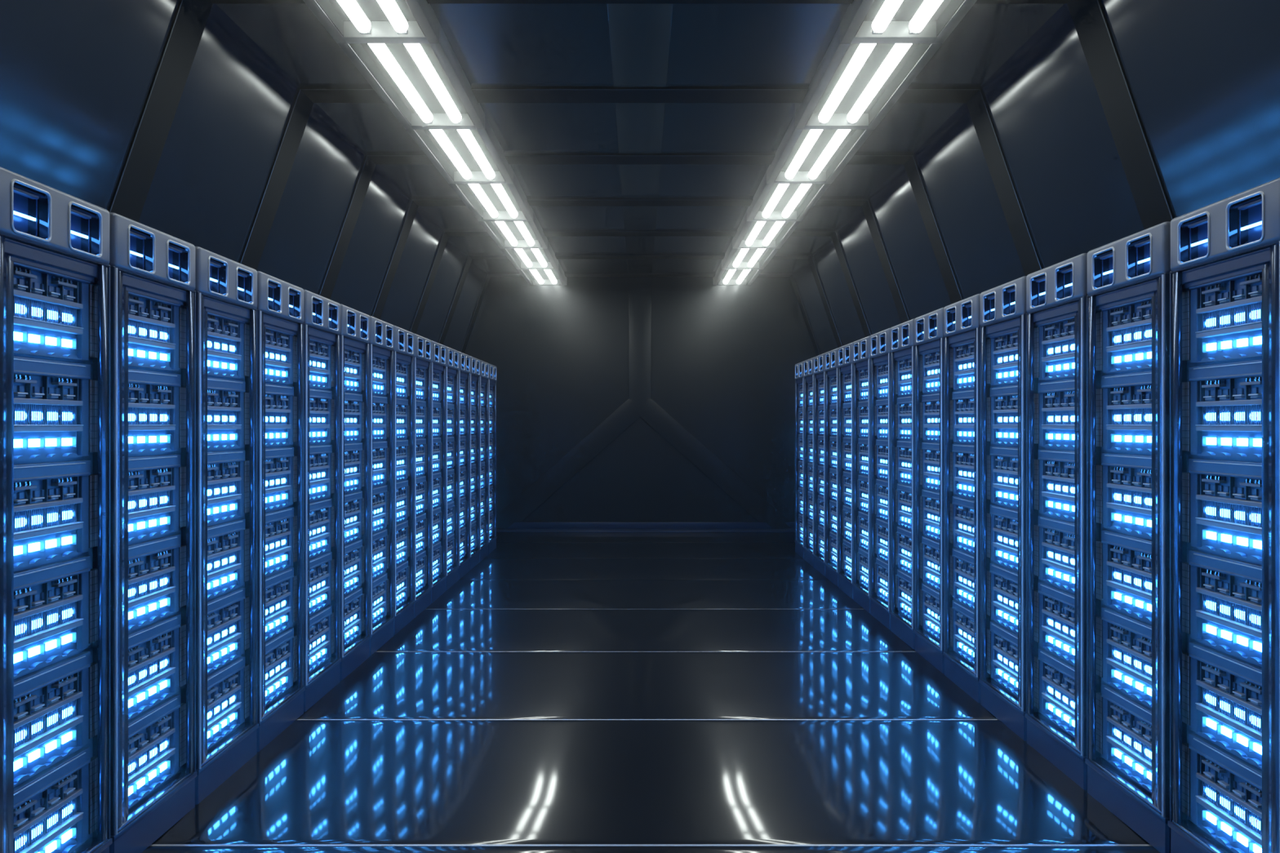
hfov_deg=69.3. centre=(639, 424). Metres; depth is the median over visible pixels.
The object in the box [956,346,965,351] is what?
tray
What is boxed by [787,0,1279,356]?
wall
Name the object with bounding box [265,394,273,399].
tray
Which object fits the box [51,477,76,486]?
tray
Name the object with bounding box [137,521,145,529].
light
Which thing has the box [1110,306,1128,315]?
tray
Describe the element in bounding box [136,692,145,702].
light
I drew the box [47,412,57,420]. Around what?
light
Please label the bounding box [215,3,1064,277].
ceiling
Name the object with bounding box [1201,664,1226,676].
tray
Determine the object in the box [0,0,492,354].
wall
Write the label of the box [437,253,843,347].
beam
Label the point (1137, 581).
light
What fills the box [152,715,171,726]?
tray
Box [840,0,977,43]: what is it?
ceiling light
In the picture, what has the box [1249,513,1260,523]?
light
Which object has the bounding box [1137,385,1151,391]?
tray
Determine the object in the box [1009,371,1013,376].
light
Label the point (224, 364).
light
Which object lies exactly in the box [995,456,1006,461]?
tray
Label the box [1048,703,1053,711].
light
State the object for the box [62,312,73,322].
light
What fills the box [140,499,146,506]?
light
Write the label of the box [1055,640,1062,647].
light
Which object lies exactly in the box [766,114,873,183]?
ceiling light
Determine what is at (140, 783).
light
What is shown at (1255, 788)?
tray
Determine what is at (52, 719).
light
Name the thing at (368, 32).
light
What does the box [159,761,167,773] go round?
light
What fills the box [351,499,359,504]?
tray
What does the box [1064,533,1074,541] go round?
tray
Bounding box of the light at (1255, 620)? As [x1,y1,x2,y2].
[1249,614,1260,625]
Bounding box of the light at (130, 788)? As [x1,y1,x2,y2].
[128,786,133,795]
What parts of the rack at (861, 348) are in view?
panel, edge post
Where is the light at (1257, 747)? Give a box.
[1253,742,1262,755]
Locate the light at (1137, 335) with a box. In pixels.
[1133,331,1141,339]
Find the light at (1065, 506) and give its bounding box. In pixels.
[1063,504,1068,510]
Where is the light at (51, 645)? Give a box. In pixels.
[45,640,56,650]
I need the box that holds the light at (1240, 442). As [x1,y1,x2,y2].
[1236,438,1248,445]
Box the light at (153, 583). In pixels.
[151,581,155,589]
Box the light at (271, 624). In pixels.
[268,622,273,629]
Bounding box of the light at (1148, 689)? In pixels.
[1146,687,1151,696]
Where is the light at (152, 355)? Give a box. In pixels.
[148,351,155,359]
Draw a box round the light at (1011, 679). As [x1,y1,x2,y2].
[1009,677,1014,684]
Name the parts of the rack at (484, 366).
edge post, panel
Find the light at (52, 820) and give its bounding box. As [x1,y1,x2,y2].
[47,814,57,828]
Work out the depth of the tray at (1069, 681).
3.91 m
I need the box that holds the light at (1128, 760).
[1124,755,1132,766]
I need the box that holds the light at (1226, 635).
[1221,630,1231,640]
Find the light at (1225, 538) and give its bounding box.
[1221,533,1231,542]
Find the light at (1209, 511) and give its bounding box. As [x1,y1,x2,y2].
[1204,506,1215,515]
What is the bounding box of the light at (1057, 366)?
[1055,364,1060,370]
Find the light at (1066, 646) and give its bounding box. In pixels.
[1063,644,1070,652]
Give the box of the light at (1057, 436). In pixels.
[1055,434,1060,439]
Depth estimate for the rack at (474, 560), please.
9.75 m
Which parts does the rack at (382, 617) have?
edge post, panel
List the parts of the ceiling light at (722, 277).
plate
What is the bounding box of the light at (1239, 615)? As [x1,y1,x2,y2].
[1234,609,1244,620]
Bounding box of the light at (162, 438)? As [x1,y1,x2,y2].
[160,435,167,442]
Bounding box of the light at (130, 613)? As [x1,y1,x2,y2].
[128,611,133,619]
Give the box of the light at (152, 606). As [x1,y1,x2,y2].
[148,603,155,611]
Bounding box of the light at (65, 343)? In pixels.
[61,338,71,347]
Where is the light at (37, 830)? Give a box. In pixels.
[31,825,42,839]
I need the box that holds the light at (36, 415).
[31,411,42,420]
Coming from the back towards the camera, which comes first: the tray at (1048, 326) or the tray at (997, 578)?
the tray at (997, 578)
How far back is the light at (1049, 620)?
4.13 m
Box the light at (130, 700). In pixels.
[128,698,133,707]
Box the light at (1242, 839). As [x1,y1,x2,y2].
[1236,832,1248,847]
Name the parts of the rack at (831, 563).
door frame, panel, edge post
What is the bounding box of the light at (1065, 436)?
[1063,434,1068,439]
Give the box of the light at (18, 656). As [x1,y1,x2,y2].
[13,652,22,663]
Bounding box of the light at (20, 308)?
[15,303,26,314]
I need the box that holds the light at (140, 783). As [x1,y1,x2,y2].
[136,777,145,789]
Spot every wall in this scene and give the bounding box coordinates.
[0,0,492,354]
[466,277,814,522]
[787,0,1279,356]
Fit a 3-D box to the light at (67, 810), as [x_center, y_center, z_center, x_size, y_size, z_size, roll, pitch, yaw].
[-1.754,1.184,2.835,0.004,0.025,0.052,0,0,0]
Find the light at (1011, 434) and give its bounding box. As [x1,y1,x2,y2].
[1009,432,1013,437]
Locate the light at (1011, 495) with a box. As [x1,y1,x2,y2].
[1009,493,1013,499]
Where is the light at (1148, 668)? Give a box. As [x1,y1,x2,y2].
[1144,665,1151,674]
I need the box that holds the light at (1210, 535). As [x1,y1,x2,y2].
[1206,531,1216,539]
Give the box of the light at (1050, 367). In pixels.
[1048,365,1053,371]
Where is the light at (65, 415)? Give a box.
[62,412,73,420]
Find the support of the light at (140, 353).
attached to the rack at (153, 773)
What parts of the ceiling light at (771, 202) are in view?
plate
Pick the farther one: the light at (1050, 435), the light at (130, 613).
the light at (1050, 435)
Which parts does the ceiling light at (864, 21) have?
plate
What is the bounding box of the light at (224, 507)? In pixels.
[222,505,226,511]
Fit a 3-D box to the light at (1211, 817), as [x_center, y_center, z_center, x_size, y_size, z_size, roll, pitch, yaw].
[1.829,1.262,2.963,0.005,0.023,0.045,0,0,0]
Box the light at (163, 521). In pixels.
[160,517,167,524]
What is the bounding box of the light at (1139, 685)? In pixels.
[1135,681,1143,691]
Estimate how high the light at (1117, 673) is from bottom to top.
0.023 m
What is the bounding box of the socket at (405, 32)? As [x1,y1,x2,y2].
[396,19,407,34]
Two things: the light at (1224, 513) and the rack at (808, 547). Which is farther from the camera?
the rack at (808, 547)
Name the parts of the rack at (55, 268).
pull handle, pull handle, pull handle, pull handle, pull handle, pull handle, pull handle, pull handle, pull handle, pull handle, pull handle, pull handle, panel, pull handle, pull handle, pull handle, pull handle, pull handle, pull handle, pull handle, pull handle, pull handle, pull handle, pull handle, pull handle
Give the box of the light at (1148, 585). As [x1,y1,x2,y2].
[1144,582,1151,590]
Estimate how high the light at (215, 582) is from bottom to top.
0.023 m
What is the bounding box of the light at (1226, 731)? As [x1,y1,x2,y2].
[1221,725,1231,737]
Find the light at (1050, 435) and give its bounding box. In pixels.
[1048,433,1053,439]
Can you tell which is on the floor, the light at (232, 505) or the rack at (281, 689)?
the rack at (281, 689)
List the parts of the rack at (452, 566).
edge post, panel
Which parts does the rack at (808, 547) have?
panel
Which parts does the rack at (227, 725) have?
edge post, pull handle, pull handle, pull handle, pull handle, pull handle, pull handle, pull handle, pull handle, panel, pull handle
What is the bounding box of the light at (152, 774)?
[148,769,155,780]
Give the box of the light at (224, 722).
[221,719,226,728]
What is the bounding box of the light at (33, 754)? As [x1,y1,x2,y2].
[28,749,39,762]
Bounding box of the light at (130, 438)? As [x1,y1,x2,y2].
[128,436,133,443]
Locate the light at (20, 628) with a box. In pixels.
[15,623,26,635]
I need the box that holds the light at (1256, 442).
[1253,438,1262,446]
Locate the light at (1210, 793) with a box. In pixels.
[1204,787,1215,800]
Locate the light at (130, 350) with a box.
[128,348,133,355]
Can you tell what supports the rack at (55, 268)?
on the floor
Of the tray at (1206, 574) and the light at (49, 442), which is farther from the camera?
the tray at (1206, 574)
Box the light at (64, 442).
[61,438,71,445]
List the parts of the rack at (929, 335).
door frame, panel, edge post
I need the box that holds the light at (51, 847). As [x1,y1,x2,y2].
[45,840,56,852]
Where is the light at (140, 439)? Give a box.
[137,436,145,443]
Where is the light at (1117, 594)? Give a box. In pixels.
[1114,591,1120,599]
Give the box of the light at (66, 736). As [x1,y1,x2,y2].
[61,731,71,744]
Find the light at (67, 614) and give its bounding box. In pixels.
[62,608,73,619]
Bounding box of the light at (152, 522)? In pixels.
[148,519,155,527]
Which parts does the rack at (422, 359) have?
edge post, panel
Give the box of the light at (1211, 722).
[1206,718,1216,729]
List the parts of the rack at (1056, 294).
panel, pull handle, pull handle, pull handle, edge post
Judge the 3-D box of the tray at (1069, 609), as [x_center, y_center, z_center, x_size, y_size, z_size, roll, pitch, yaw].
[1.822,0.777,3.904,0.022,0.022,0.092,0,0,0]
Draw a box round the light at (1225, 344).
[1221,340,1231,349]
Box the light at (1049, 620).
[1047,618,1051,625]
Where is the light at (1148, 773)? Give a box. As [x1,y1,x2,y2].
[1146,771,1151,781]
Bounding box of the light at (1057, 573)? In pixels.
[1055,571,1060,577]
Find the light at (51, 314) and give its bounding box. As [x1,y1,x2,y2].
[47,310,57,319]
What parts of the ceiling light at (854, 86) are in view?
plate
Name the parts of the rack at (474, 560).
edge post, panel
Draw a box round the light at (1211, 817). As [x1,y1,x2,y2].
[1206,812,1216,825]
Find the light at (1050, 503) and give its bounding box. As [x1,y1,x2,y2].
[1048,501,1053,507]
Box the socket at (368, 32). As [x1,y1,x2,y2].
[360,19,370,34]
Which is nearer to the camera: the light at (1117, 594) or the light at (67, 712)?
the light at (67, 712)
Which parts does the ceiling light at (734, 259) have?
plate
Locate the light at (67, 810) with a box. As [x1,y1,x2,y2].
[62,804,73,818]
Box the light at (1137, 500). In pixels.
[1133,496,1141,503]
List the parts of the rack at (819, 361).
panel, edge post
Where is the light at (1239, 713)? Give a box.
[1234,708,1244,719]
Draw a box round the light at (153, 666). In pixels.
[151,664,155,673]
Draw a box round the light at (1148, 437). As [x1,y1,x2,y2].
[1146,435,1151,442]
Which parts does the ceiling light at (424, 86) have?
plate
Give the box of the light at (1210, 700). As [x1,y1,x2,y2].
[1204,694,1215,706]
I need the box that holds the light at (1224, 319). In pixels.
[1220,315,1230,324]
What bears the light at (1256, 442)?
attached to the rack at (1224, 274)
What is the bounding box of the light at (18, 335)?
[13,331,22,341]
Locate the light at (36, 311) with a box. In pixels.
[31,306,42,316]
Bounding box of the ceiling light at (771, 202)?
[746,171,831,221]
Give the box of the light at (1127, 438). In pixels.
[1124,435,1132,441]
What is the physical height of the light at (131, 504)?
0.025 m
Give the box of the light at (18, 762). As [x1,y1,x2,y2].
[13,758,22,771]
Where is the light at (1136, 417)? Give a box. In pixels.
[1133,414,1141,421]
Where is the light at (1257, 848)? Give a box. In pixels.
[1253,844,1262,852]
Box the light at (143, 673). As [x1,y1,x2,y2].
[140,670,146,679]
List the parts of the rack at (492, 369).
edge post, panel, door frame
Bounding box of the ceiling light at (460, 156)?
[406,114,513,183]
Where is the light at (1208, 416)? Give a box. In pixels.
[1204,413,1215,420]
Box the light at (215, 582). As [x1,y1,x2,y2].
[212,579,218,586]
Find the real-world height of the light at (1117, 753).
0.023 m
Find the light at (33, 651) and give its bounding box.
[28,645,39,657]
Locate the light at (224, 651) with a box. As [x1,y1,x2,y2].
[221,648,226,655]
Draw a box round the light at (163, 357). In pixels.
[160,353,167,360]
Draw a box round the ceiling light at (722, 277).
[712,262,762,284]
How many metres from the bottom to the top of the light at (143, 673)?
0.025 m
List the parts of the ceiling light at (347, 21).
plate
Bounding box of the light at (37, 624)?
[31,618,42,630]
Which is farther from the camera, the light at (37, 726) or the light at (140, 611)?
the light at (140, 611)
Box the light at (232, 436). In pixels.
[230,434,234,439]
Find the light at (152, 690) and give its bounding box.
[148,686,155,696]
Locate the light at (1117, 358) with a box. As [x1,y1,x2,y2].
[1114,355,1120,363]
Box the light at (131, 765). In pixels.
[128,762,134,773]
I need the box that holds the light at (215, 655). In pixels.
[212,652,218,660]
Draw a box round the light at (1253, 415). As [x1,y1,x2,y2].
[1249,412,1260,420]
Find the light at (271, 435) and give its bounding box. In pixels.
[269,433,273,438]
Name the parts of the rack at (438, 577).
edge post, panel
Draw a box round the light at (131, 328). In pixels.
[128,325,134,333]
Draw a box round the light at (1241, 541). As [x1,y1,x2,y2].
[1236,537,1248,546]
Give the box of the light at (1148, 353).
[1146,351,1151,358]
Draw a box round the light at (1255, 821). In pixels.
[1249,816,1260,830]
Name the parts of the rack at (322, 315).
edge post, panel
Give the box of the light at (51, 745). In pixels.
[45,740,56,753]
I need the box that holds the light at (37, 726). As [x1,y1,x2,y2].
[31,721,42,734]
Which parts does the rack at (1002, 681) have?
panel, edge post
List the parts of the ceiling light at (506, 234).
plate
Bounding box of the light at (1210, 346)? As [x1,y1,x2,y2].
[1206,342,1216,351]
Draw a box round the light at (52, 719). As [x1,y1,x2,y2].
[47,714,57,726]
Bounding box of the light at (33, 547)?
[28,542,39,552]
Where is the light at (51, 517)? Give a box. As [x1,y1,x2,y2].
[47,512,57,522]
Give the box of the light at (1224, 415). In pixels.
[1220,412,1230,420]
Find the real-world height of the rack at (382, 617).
2.157 m
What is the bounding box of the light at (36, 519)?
[31,515,42,524]
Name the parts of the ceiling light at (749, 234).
plate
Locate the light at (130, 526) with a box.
[128,524,133,531]
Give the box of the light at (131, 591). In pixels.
[128,588,134,597]
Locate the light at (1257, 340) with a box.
[1253,336,1262,345]
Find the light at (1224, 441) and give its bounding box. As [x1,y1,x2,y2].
[1221,437,1231,445]
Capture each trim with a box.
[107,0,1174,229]
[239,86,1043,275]
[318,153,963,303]
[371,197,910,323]
[408,230,871,337]
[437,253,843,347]
[460,272,820,355]
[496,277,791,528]
[607,3,672,278]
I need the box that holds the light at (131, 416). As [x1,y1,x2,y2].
[128,413,134,421]
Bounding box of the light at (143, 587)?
[140,584,146,593]
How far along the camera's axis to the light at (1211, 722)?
2.96 m
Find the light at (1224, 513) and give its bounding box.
[1220,508,1230,518]
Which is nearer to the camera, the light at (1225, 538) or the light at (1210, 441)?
the light at (1225, 538)
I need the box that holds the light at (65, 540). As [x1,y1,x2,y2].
[61,536,71,545]
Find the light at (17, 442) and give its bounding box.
[13,439,22,447]
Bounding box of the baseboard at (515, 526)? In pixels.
[496,522,795,532]
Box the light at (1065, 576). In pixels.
[1063,574,1069,581]
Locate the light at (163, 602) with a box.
[159,599,167,607]
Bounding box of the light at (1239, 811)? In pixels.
[1234,806,1244,820]
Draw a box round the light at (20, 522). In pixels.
[15,517,26,528]
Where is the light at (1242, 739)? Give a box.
[1236,733,1248,746]
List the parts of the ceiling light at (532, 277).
plate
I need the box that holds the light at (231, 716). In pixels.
[228,713,234,721]
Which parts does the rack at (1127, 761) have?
pull handle, pull handle, pull handle, pull handle, pull handle, panel, pull handle, pull handle, pull handle, pull handle, pull handle, pull handle, pull handle, pull handle, pull handle, pull handle, pull handle, pull handle, pull handle, pull handle, pull handle, pull handle, edge post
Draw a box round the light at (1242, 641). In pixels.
[1236,635,1248,646]
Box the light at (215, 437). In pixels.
[213,434,218,439]
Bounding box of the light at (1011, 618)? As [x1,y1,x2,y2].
[1009,616,1014,622]
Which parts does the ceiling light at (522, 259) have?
plate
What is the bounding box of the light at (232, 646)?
[229,644,234,651]
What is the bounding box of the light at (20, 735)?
[15,729,26,742]
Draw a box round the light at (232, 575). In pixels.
[230,573,234,580]
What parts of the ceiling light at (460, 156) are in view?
plate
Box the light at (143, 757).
[140,755,146,764]
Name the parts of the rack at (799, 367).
door frame, panel, edge post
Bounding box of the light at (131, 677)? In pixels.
[128,675,134,685]
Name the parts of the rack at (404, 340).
edge post, panel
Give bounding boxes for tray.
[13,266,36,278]
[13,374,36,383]
[13,480,36,490]
[13,586,36,599]
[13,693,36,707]
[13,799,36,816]
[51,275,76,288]
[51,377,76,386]
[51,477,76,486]
[51,576,76,586]
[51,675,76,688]
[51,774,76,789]
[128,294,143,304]
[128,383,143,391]
[128,471,143,478]
[128,558,143,567]
[128,645,143,656]
[128,733,143,745]
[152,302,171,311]
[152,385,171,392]
[152,468,171,475]
[152,551,171,559]
[152,633,171,643]
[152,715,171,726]
[207,315,217,322]
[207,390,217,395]
[207,464,217,470]
[207,537,217,545]
[207,612,217,620]
[207,686,217,695]
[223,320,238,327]
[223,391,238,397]
[223,462,238,467]
[223,532,238,539]
[223,603,238,611]
[223,674,238,682]
[265,329,273,335]
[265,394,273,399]
[265,458,273,464]
[265,523,273,528]
[265,586,273,594]
[265,651,273,659]
[276,333,288,339]
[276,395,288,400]
[276,457,288,462]
[276,519,288,524]
[276,581,288,586]
[276,642,288,649]
[309,341,315,346]
[309,398,315,402]
[309,454,315,459]
[309,511,315,516]
[309,568,315,573]
[309,625,315,631]
[318,343,327,348]
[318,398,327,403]
[318,453,327,457]
[318,508,327,513]
[318,563,327,568]
[318,617,327,623]
[351,351,359,356]
[351,401,359,405]
[351,450,359,454]
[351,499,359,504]
[351,549,359,554]
[351,598,359,604]
[377,358,384,362]
[377,448,384,452]
[925,353,933,358]
[925,401,933,405]
[925,449,933,453]
[925,497,933,502]
[925,546,933,550]
[925,594,933,599]
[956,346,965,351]
[956,399,965,404]
[956,453,965,457]
[956,506,965,511]
[956,559,965,564]
[956,612,965,617]
[995,336,1006,342]
[995,396,1006,401]
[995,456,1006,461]
[995,515,1006,521]
[995,575,1006,582]
[995,635,1006,642]
[1009,333,1017,338]
[1009,395,1017,399]
[1009,457,1017,462]
[1009,520,1017,525]
[1009,582,1017,588]
[1009,644,1017,651]
[1044,323,1058,330]
[1044,392,1058,398]
[1044,460,1058,466]
[1044,528,1058,535]
[1044,596,1058,604]
[1044,665,1058,673]
[1064,319,1074,325]
[1064,391,1074,396]
[1064,462,1074,468]
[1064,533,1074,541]
[1064,605,1074,613]
[1064,676,1074,685]
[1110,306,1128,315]
[1110,386,1128,393]
[1110,466,1128,473]
[1110,546,1128,554]
[1110,625,1128,634]
[1110,704,1128,715]
[1137,300,1151,309]
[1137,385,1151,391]
[1137,469,1151,476]
[1137,552,1151,561]
[1137,636,1151,646]
[1137,720,1151,732]
[1201,283,1226,293]
[1201,379,1226,387]
[1201,475,1226,483]
[1201,569,1226,579]
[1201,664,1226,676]
[1201,759,1226,773]
[1240,274,1262,285]
[1240,376,1262,385]
[1240,478,1262,487]
[1240,579,1262,591]
[1240,680,1262,693]
[1240,782,1262,797]
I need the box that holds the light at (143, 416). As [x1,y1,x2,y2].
[140,413,146,421]
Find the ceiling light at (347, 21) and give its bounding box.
[302,0,439,43]
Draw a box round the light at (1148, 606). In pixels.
[1146,604,1151,611]
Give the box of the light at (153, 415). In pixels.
[151,413,155,421]
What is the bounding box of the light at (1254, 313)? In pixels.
[1249,309,1260,319]
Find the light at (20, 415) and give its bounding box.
[15,411,26,420]
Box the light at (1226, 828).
[1221,822,1231,835]
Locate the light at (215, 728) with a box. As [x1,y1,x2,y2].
[212,724,218,733]
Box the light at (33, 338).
[28,333,39,343]
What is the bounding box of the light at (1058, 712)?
[1055,709,1062,716]
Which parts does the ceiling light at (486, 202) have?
plate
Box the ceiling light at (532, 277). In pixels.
[517,262,567,284]
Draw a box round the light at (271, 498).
[269,496,273,502]
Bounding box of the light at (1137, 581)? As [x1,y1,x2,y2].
[1133,577,1141,586]
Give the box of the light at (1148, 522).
[1146,520,1151,527]
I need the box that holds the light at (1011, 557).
[1009,555,1013,560]
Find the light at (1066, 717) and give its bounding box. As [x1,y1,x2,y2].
[1063,714,1070,722]
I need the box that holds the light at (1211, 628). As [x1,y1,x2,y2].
[1206,624,1216,635]
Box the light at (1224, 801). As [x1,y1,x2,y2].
[1220,796,1230,810]
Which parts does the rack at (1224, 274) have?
pull handle, pull handle, pull handle, pull handle, pull handle, pull handle, pull handle, pull handle, pull handle, pull handle, pull handle, pull handle, panel, pull handle, pull handle, pull handle, pull handle, pull handle, pull handle, pull handle, pull handle, pull handle, pull handle, pull handle, pull handle, edge post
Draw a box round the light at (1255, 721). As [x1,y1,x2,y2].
[1249,715,1260,728]
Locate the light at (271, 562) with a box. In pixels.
[269,560,273,565]
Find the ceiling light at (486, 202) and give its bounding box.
[448,171,533,221]
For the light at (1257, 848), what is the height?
0.023 m
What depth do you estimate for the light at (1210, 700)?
2.96 m
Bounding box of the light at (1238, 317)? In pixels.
[1234,312,1244,321]
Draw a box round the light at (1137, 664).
[1133,660,1141,669]
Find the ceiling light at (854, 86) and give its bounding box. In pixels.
[795,24,942,129]
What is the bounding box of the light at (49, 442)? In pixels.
[45,438,56,446]
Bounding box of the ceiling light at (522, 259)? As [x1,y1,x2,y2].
[501,240,558,269]
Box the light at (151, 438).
[148,435,155,442]
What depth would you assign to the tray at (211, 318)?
3.77 m
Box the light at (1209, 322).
[1204,317,1215,326]
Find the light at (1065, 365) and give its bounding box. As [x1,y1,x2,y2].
[1063,363,1068,369]
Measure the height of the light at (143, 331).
0.025 m
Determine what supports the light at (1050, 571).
attached to the rack at (1056, 294)
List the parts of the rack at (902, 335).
panel, edge post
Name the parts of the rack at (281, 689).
edge post, panel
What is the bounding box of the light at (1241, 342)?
[1236,337,1248,346]
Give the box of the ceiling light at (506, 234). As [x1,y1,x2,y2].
[479,211,547,248]
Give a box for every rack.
[0,166,112,852]
[108,212,197,852]
[194,246,258,804]
[256,271,305,751]
[302,289,341,712]
[339,303,370,680]
[369,315,395,656]
[393,325,414,635]
[413,333,431,617]
[431,340,446,603]
[445,346,459,591]
[458,351,470,579]
[469,355,479,570]
[480,360,488,561]
[488,363,497,554]
[794,360,804,559]
[803,357,813,567]
[813,352,825,576]
[824,347,838,586]
[837,342,853,599]
[852,335,870,613]
[869,328,890,630]
[889,318,915,649]
[913,307,944,673]
[942,293,981,703]
[978,275,1026,741]
[1025,253,1088,791]
[1084,222,1171,852]
[1168,177,1279,852]
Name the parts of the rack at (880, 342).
panel, edge post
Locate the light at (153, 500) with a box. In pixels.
[151,497,155,505]
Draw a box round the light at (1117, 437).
[1114,435,1120,441]
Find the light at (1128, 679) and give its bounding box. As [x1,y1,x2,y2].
[1124,675,1132,685]
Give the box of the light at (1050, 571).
[1048,568,1053,575]
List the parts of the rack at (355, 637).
edge post, panel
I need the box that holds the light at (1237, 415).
[1234,412,1244,420]
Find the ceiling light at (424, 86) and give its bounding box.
[337,24,484,129]
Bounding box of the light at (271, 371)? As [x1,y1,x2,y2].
[269,369,273,374]
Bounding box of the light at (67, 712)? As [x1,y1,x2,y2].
[62,706,73,719]
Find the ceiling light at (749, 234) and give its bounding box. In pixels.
[732,211,800,248]
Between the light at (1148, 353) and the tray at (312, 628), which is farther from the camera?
the tray at (312, 628)
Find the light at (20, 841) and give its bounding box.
[15,835,26,850]
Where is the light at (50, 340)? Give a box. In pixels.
[45,336,56,345]
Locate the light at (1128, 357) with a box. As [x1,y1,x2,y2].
[1124,354,1132,361]
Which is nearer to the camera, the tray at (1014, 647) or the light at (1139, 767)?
the light at (1139, 767)
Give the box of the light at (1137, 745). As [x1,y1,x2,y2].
[1133,742,1141,752]
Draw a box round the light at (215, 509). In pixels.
[213,506,218,513]
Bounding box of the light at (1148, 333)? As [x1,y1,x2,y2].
[1144,329,1151,337]
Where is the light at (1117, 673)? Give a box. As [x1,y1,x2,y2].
[1114,671,1121,679]
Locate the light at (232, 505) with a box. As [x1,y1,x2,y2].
[230,503,234,510]
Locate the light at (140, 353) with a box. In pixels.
[137,350,145,357]
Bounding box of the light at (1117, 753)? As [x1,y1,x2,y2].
[1114,749,1121,759]
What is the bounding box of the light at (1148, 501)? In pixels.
[1144,497,1151,505]
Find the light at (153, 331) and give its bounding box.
[151,329,155,337]
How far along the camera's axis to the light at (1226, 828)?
2.89 m
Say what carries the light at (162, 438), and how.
attached to the rack at (153, 773)
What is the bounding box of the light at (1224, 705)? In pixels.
[1220,701,1230,712]
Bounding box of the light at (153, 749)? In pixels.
[151,747,155,757]
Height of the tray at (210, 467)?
0.022 m
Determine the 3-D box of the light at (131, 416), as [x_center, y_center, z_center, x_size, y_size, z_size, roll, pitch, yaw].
[-1.754,-0.024,3.189,0.004,0.025,0.052,0,0,0]
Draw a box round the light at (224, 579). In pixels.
[221,577,226,583]
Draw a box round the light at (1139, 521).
[1135,517,1142,525]
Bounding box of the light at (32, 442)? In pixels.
[28,439,39,447]
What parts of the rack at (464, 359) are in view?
panel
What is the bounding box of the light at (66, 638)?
[61,633,71,644]
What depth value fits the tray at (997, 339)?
4.66 m
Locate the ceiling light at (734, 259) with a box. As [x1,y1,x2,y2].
[721,240,778,269]
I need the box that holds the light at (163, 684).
[159,680,167,689]
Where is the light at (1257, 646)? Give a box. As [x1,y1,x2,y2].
[1253,641,1262,652]
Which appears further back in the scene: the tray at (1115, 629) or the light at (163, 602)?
the tray at (1115, 629)
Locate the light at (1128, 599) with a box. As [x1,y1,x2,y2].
[1124,595,1132,604]
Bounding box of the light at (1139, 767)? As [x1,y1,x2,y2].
[1135,763,1143,774]
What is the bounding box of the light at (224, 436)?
[222,434,226,439]
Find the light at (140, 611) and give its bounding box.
[137,607,145,616]
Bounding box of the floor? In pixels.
[142,532,1159,852]
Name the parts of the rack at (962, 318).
panel, edge post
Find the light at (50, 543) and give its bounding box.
[45,538,56,548]
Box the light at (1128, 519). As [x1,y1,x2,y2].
[1124,515,1132,523]
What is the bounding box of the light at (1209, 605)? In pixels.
[1204,600,1215,610]
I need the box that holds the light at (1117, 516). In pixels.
[1114,513,1120,520]
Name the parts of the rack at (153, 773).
edge post, pull handle, pull handle, pull handle, pull handle, pull handle, pull handle, pull handle, pull handle, pull handle, pull handle, pull handle, panel, pull handle, pull handle, pull handle, pull handle, pull handle, pull handle, pull handle, pull handle, pull handle, pull handle, pull handle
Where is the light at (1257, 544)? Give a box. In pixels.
[1253,539,1262,549]
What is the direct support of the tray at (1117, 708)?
on the rack at (1127, 761)
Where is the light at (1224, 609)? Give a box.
[1220,604,1230,615]
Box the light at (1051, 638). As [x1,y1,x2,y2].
[1048,635,1053,644]
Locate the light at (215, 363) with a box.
[213,360,218,367]
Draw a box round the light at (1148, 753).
[1144,749,1151,759]
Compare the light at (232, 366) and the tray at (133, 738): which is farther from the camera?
the light at (232, 366)
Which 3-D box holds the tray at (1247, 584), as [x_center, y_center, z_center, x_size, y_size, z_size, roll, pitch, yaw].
[1.822,0.475,2.748,0.022,0.022,0.092,0,0,0]
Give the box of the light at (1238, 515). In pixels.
[1234,511,1244,520]
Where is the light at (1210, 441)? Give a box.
[1206,437,1216,444]
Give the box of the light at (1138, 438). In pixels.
[1135,435,1142,442]
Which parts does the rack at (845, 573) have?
panel, edge post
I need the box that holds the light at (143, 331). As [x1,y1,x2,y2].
[140,328,146,335]
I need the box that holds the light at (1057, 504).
[1055,502,1060,508]
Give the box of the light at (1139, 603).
[1135,600,1143,608]
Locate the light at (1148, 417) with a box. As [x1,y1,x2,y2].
[1144,413,1151,421]
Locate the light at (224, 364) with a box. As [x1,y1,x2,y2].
[222,362,226,368]
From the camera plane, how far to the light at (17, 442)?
2.61 m
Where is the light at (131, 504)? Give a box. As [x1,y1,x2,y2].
[128,501,134,509]
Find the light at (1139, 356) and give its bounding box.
[1135,352,1142,359]
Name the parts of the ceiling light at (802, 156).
plate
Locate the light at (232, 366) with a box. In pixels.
[230,364,234,369]
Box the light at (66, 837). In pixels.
[61,829,71,843]
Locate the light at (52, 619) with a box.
[47,613,57,624]
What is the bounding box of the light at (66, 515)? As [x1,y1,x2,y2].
[62,511,73,519]
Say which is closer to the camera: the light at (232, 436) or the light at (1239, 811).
the light at (1239, 811)
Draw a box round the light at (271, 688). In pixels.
[268,686,273,693]
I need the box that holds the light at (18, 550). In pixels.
[13,546,22,555]

